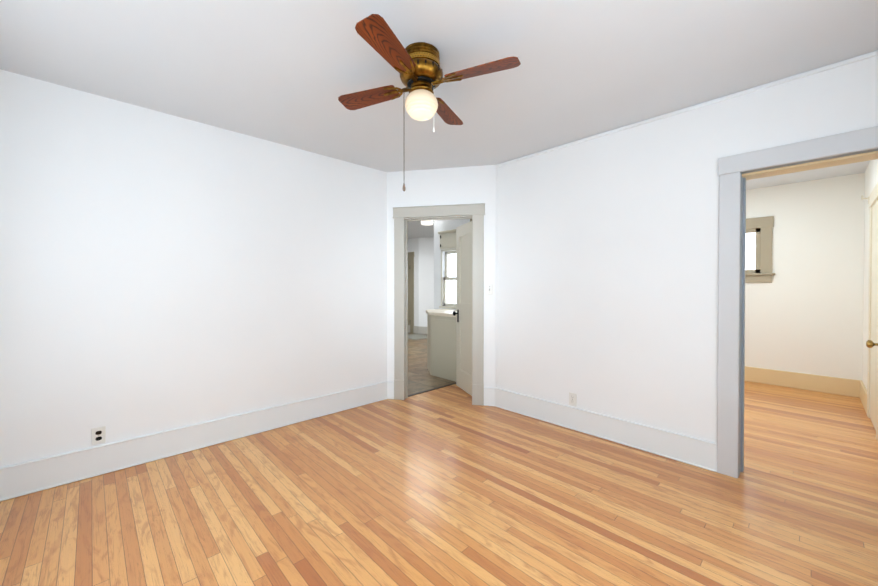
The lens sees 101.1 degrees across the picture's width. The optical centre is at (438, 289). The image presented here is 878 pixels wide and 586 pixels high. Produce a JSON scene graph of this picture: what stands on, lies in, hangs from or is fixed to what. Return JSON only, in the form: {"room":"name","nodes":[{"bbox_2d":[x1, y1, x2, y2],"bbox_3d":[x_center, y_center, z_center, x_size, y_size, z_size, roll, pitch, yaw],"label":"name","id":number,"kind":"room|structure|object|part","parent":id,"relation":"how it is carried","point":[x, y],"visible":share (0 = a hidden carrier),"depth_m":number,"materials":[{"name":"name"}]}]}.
{"room":"empty living room","nodes":[
{"label":"empty living room","id":0,"kind":"room"},
{"bbox_2d":[0,69,386,466],"bbox_3d":[-1.726,-0.035,3.155,2.990,2.590,0.150,-1,1,-44],"label":"wall","id":1,"kind":"structure","parent":0,"point":[160,271],"depth_m":2.72,"materials":[{"name":"white paint"}]},
{"bbox_2d":[92,426,105,444],"bbox_3d":[-2.329,1.000,2.473,0.070,0.114,0.008,-1,1,-44],"label":"outlet","id":2,"kind":"object","parent":1,"relation":"attached to","point":[98,435],"visible":1,"depth_m":2.47,"materials":[{"name":"white plastic"}]},
{"bbox_2d":[408,237,433,326],"bbox_3d":[-0.903,-0.091,8.808,6.061,2.590,6.850,-1,1,-44],"label":"wall","id":3,"kind":"structure","parent":0,"point":[422,248],"depth_m":9.69,"materials":[{"name":"white paint"}]},
{"bbox_2d":[408,252,413,332],"bbox_3d":[-1.059,0.080,10.236,0.024,2.220,1.100,-1,1,-44],"label":"door frame","id":4,"kind":"structure","parent":3,"relation":"attached to","point":[411,289],"depth_m":9.92,"materials":[{"name":"beige paint"}]},
{"bbox_2d":[408,325,426,333],"bbox_3d":[0.166,1.088,10.432,2.035,0.200,6.012,-1,1,-44],"label":"baseboard","id":5,"kind":"structure","parent":3,"relation":"attached to","point":[419,330],"depth_m":9.71,"materials":[{"name":"white wood"}]},
{"bbox_2d":[438,229,455,248],"bbox_3d":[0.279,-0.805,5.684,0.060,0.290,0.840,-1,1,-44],"label":"upper cabinet","id":6,"kind":"object","parent":3,"relation":"attached to","point":[447,239],"visible":0.33,"depth_m":5.81,"materials":[{"name":"beige paint"}]},
{"bbox_2d":[408,332,454,394],"bbox_3d":[-0.817,1.235,8.724,5.750,0.060,7.110,-1,1,-44],"label":"floor","id":7,"kind":"structure","parent":0,"point":[420,378],"depth_m":5.45,"materials":[{"name":"stone"}]},
{"bbox_2d":[408,334,426,339],"bbox_3d":[-0.583,1.194,9.165,0.760,0.013,0.800,-1,1,-44],"label":"kitchen rug","id":8,"kind":"object","parent":7,"relation":"on","point":[415,336],"visible":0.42,"depth_m":9.13,"materials":[{"name":"grey fabric"}]},
{"bbox_2d":[427,314,455,381],"bbox_3d":[0.244,0.804,5.305,0.641,0.870,1.100,-1,1,-44],"label":"cabinet","id":9,"kind":"object","parent":7,"relation":"on","point":[441,346],"depth_m":5.06,"materials":[{"name":"paint"}]},
{"bbox_2d":[426,309,455,316],"bbox_3d":[0.225,0.346,5.303,0.665,0.045,1.130,-1,1,-44],"label":"countertop","id":10,"kind":"structure","parent":9,"relation":"on","point":[442,312],"depth_m":5.16,"materials":[{"name":"stone"}]},
{"bbox_2d":[434,220,439,308],"bbox_3d":[1.470,-0.078,7.491,4.150,2.590,0.180,-1,1,-44],"label":"wall","id":11,"kind":"structure","parent":0,"point":[436,222],"depth_m":6.06,"materials":[{"name":"white paint"}]},
{"bbox_2d":[0,381,877,585],"bbox_3d":[1.140,1.291,3.069,7.380,0.060,4.370,-1,1,-44],"label":"floor","id":12,"kind":"structure","parent":0,"point":[448,486],"depth_m":2.09,"materials":[{"name":"brown wood"}]},
{"bbox_2d":[408,382,455,396],"bbox_3d":[-0.067,1.244,4.509,0.920,0.006,0.036,-1,1,-44],"label":"threshold","id":13,"kind":"object","parent":12,"relation":"on","point":[431,389],"depth_m":4.48,"materials":[{"name":"grey metal"}]},
{"bbox_2d":[0,0,877,238],"bbox_3d":[-0.562,-1.418,6.033,9.080,0.120,11.300,-1,1,-44],"label":"ceiling","id":14,"kind":"structure","parent":0,"point":[287,72],"depth_m":2.08,"materials":[{"name":"paint"}]},
{"bbox_2d":[421,221,432,225],"bbox_3d":[-0.233,-1.308,7.005,0.250,0.120,0.250,-1,1,-44],"label":"kitchen ceiling light","id":15,"kind":"object","parent":14,"relation":"attached to","point":[427,223],"visible":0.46,"depth_m":6.93,"materials":[{"name":"white glass"}]},
{"bbox_2d":[338,14,520,190],"bbox_3d":[-0.098,-0.936,2.027,0.832,0.765,0.832,0,1,-22],"label":"ceiling fan","id":16,"kind":"object","parent":14,"relation":"hanging from","point":[416,66],"visible":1,"depth_m":1.94,"materials":[{"name":"brown wood"}]},
{"bbox_3d":[-0.419,-1.148,2.164,0.390,0.006,0.135,0,-10,23],"label":"blade","id":17,"kind":"part","parent":16,"relation":"part of","materials":[{"name":"brown wood"}]},
{"bbox_3d":[-0.238,-1.143,1.703,0.135,0.006,0.390,-12,-4,23],"label":"blade","id":18,"kind":"part","parent":16,"relation":"part of","materials":[{"name":"brown wood"}]},
{"bbox_3d":[-0.098,-1.030,2.026,0.186,0.140,0.186,-1,1,-44],"label":"globe","id":19,"kind":"part","parent":16,"relation":"part of","materials":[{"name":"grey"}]},
{"bbox_3d":[0.041,-1.150,2.345,0.135,0.006,0.390,12,5,23],"label":"blade","id":20,"kind":"part","parent":16,"relation":"part of","materials":[{"name":"brown wood"}]},
{"bbox_3d":[0.223,-1.145,1.885,0.390,0.006,0.135,0,12,23],"label":"blade","id":21,"kind":"part","parent":16,"relation":"part of","materials":[{"name":"brown wood"}]},
{"bbox_2d":[387,165,495,386],"bbox_3d":[0.015,-0.044,4.059,1.232,2.590,0.100,0,1,12],"label":"wall","id":22,"kind":"structure","parent":0,"point":[456,185],"depth_m":3.97,"materials":[{"name":"white paint"}]},
{"bbox_2d":[0,381,716,501],"bbox_3d":[-0.065,1.172,1.942,3.681,0.200,3.922,-1,1,-44],"label":"baseboard","id":23,"kind":"structure","parent":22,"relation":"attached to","point":[29,477],"depth_m":2.84,"materials":[{"name":"paint"}]},
{"bbox_2d":[393,203,484,405],"bbox_3d":[-0.001,0.162,4.059,1.041,2.178,0.152,0,1,12],"label":"door frame","id":24,"kind":"structure","parent":22,"relation":"attached to","point":[403,216],"depth_m":4.01,"materials":[{"name":"white wood"}]},
{"bbox_2d":[456,221,471,395],"bbox_3d":[0.336,0.221,4.374,0.035,2.030,0.600,0,1,-19],"label":"door leaf","id":25,"kind":"structure","parent":22,"relation":"in","point":[464,306],"depth_m":4.42,"materials":[{"name":"beige paint"}]},
{"bbox_2d":[453,310,458,321],"bbox_3d":[0.260,0.339,4.601,0.175,0.176,0.058,0,1,-19],"label":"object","id":26,"kind":"structure","parent":25,"relation":"attached to","point":[455,313],"depth_m":4.58,"materials":[{"name":"black metal"}]},
{"bbox_2d":[486,284,492,294],"bbox_3d":[0.544,-0.002,3.888,0.070,0.114,0.016,0,1,12],"label":"switch plate","id":27,"kind":"object","parent":22,"relation":"attached to","point":[489,289],"visible":1,"depth_m":3.89,"materials":[{"name":"white plastic"}]},
{"bbox_2d":[440,219,469,309],"bbox_3d":[0.956,-0.055,5.142,0.150,2.590,2.490,-1,1,-44],"label":"wall","id":28,"kind":"structure","parent":0,"point":[442,225],"depth_m":5.94,"materials":[{"name":"white paint"}]},
{"bbox_2d":[439,248,455,308],"bbox_3d":[0.318,-0.175,5.727,0.125,0.960,0.780,-1,1,-44],"label":"window","id":29,"kind":"structure","parent":28,"relation":"in","point":[444,304],"depth_m":5.96,"materials":[{"name":"paint"}]},
{"bbox_2d":[495,50,877,442],"bbox_3d":[1.738,-0.032,2.854,0.200,2.590,3.050,-1,1,-44],"label":"wall","id":30,"kind":"structure","parent":0,"point":[608,248],"depth_m":2.88,"materials":[{"name":"white paint"}]},
{"bbox_2d":[495,164,497,387],"bbox_3d":[0.619,-0.142,3.866,0.006,2.390,0.030,-1,1,-44],"label":"trim","id":31,"kind":"structure","parent":30,"relation":"attached to","point":[496,367],"depth_m":3.86,"materials":[{"name":"white paint"}]},
{"bbox_2d":[569,392,576,405],"bbox_3d":[1.208,0.992,3.263,0.008,0.114,0.070,-1,1,-44],"label":"outlet","id":32,"kind":"object","parent":30,"relation":"attached to","point":[572,399],"visible":1,"depth_m":3.26,"materials":[{"name":"white plastic"}]},
{"bbox_2d":[495,52,877,166],"bbox_3d":[1.609,-1.306,2.821,0.014,0.018,2.900,-1,1,-44],"label":"crown molding","id":33,"kind":"structure","parent":30,"relation":"attached to","point":[749,91],"depth_m":2.49,"materials":[{"name":"white paint"}]},
{"bbox_2d":[717,126,877,477],"bbox_3d":[2.342,0.185,2.227,0.247,2.168,0.975,-1,1,-44],"label":"door frame","id":34,"kind":"structure","parent":30,"relation":"attached to","point":[731,168],"depth_m":2.43,"materials":[{"name":"white wood"}]},
{"bbox_2d":[745,173,860,379],"bbox_3d":[4.126,-0.054,5.052,0.150,2.590,2.280,-1,1,-44],"label":"wall","id":35,"kind":"structure","parent":0,"point":[806,310],"depth_m":4.47,"materials":[{"name":"paint"}]},
{"bbox_2d":[745,216,774,282],"bbox_3d":[4.062,-0.526,5.013,0.110,0.865,0.890,-1,1,-44],"label":"window","id":36,"kind":"structure","parent":35,"relation":"in","point":[761,227],"depth_m":4.77,"materials":[{"name":"beige wood"}]},
{"bbox_2d":[744,366,858,396],"bbox_3d":[4.065,1.142,5.005,0.020,0.200,2.340,-1,1,-44],"label":"baseboard","id":37,"kind":"structure","parent":35,"relation":"attached to","point":[836,385],"depth_m":4.50,"materials":[{"name":"beige wood"}]},
{"bbox_2d":[861,159,877,388],"bbox_3d":[3.831,-0.034,3.038,3.070,2.590,0.150,-1,1,-44],"label":"wall","id":38,"kind":"structure","parent":0,"point":[869,179],"depth_m":4.01,"materials":[{"name":"paint"}]},
{"bbox_2d":[858,380,866,413],"bbox_3d":[4.564,1.153,3.874,0.790,0.200,0.020,-1,1,-44],"label":"baseboard","id":39,"kind":"structure","parent":38,"relation":"attached to","point":[862,391],"depth_m":3.93,"materials":[{"name":"beige wood"}]},
{"bbox_2d":[866,340,877,347],"bbox_3d":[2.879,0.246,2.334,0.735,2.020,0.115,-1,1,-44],"label":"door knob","id":40,"kind":"structure","parent":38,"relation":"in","point":[870,343],"depth_m":2.56,"materials":[{"name":"gold metal"}]},
{"bbox_2d":[867,182,877,440],"bbox_3d":[3.962,0.169,3.287,0.900,2.180,0.024,-1,1,-44],"label":"door","id":41,"kind":"structure","parent":38,"relation":"attached to","point":[872,384],"depth_m":3.38,"materials":[{"name":"white wood"}]},
{"label":"outside","id":42,"kind":"structure","parent":0,"visible":0},
{"bbox_2d":[449,254,455,303],"bbox_3d":[0.417,-0.176,5.823,0.010,1.000,0.800,-1,1,-44],"label":"sky","id":43,"kind":"structure","parent":42,"point":[452,283],"depth_m":6.01,"materials":[{"name":"white"}]},
{"bbox_2d":[745,233,755,269],"bbox_3d":[4.422,-0.522,5.360,0.010,1.600,1.400,-1,1,-44],"label":"sky","id":44,"kind":"structure","parent":42,"point":[750,256],"depth_m":5.25,"materials":[{"name":"white"}]}
]}

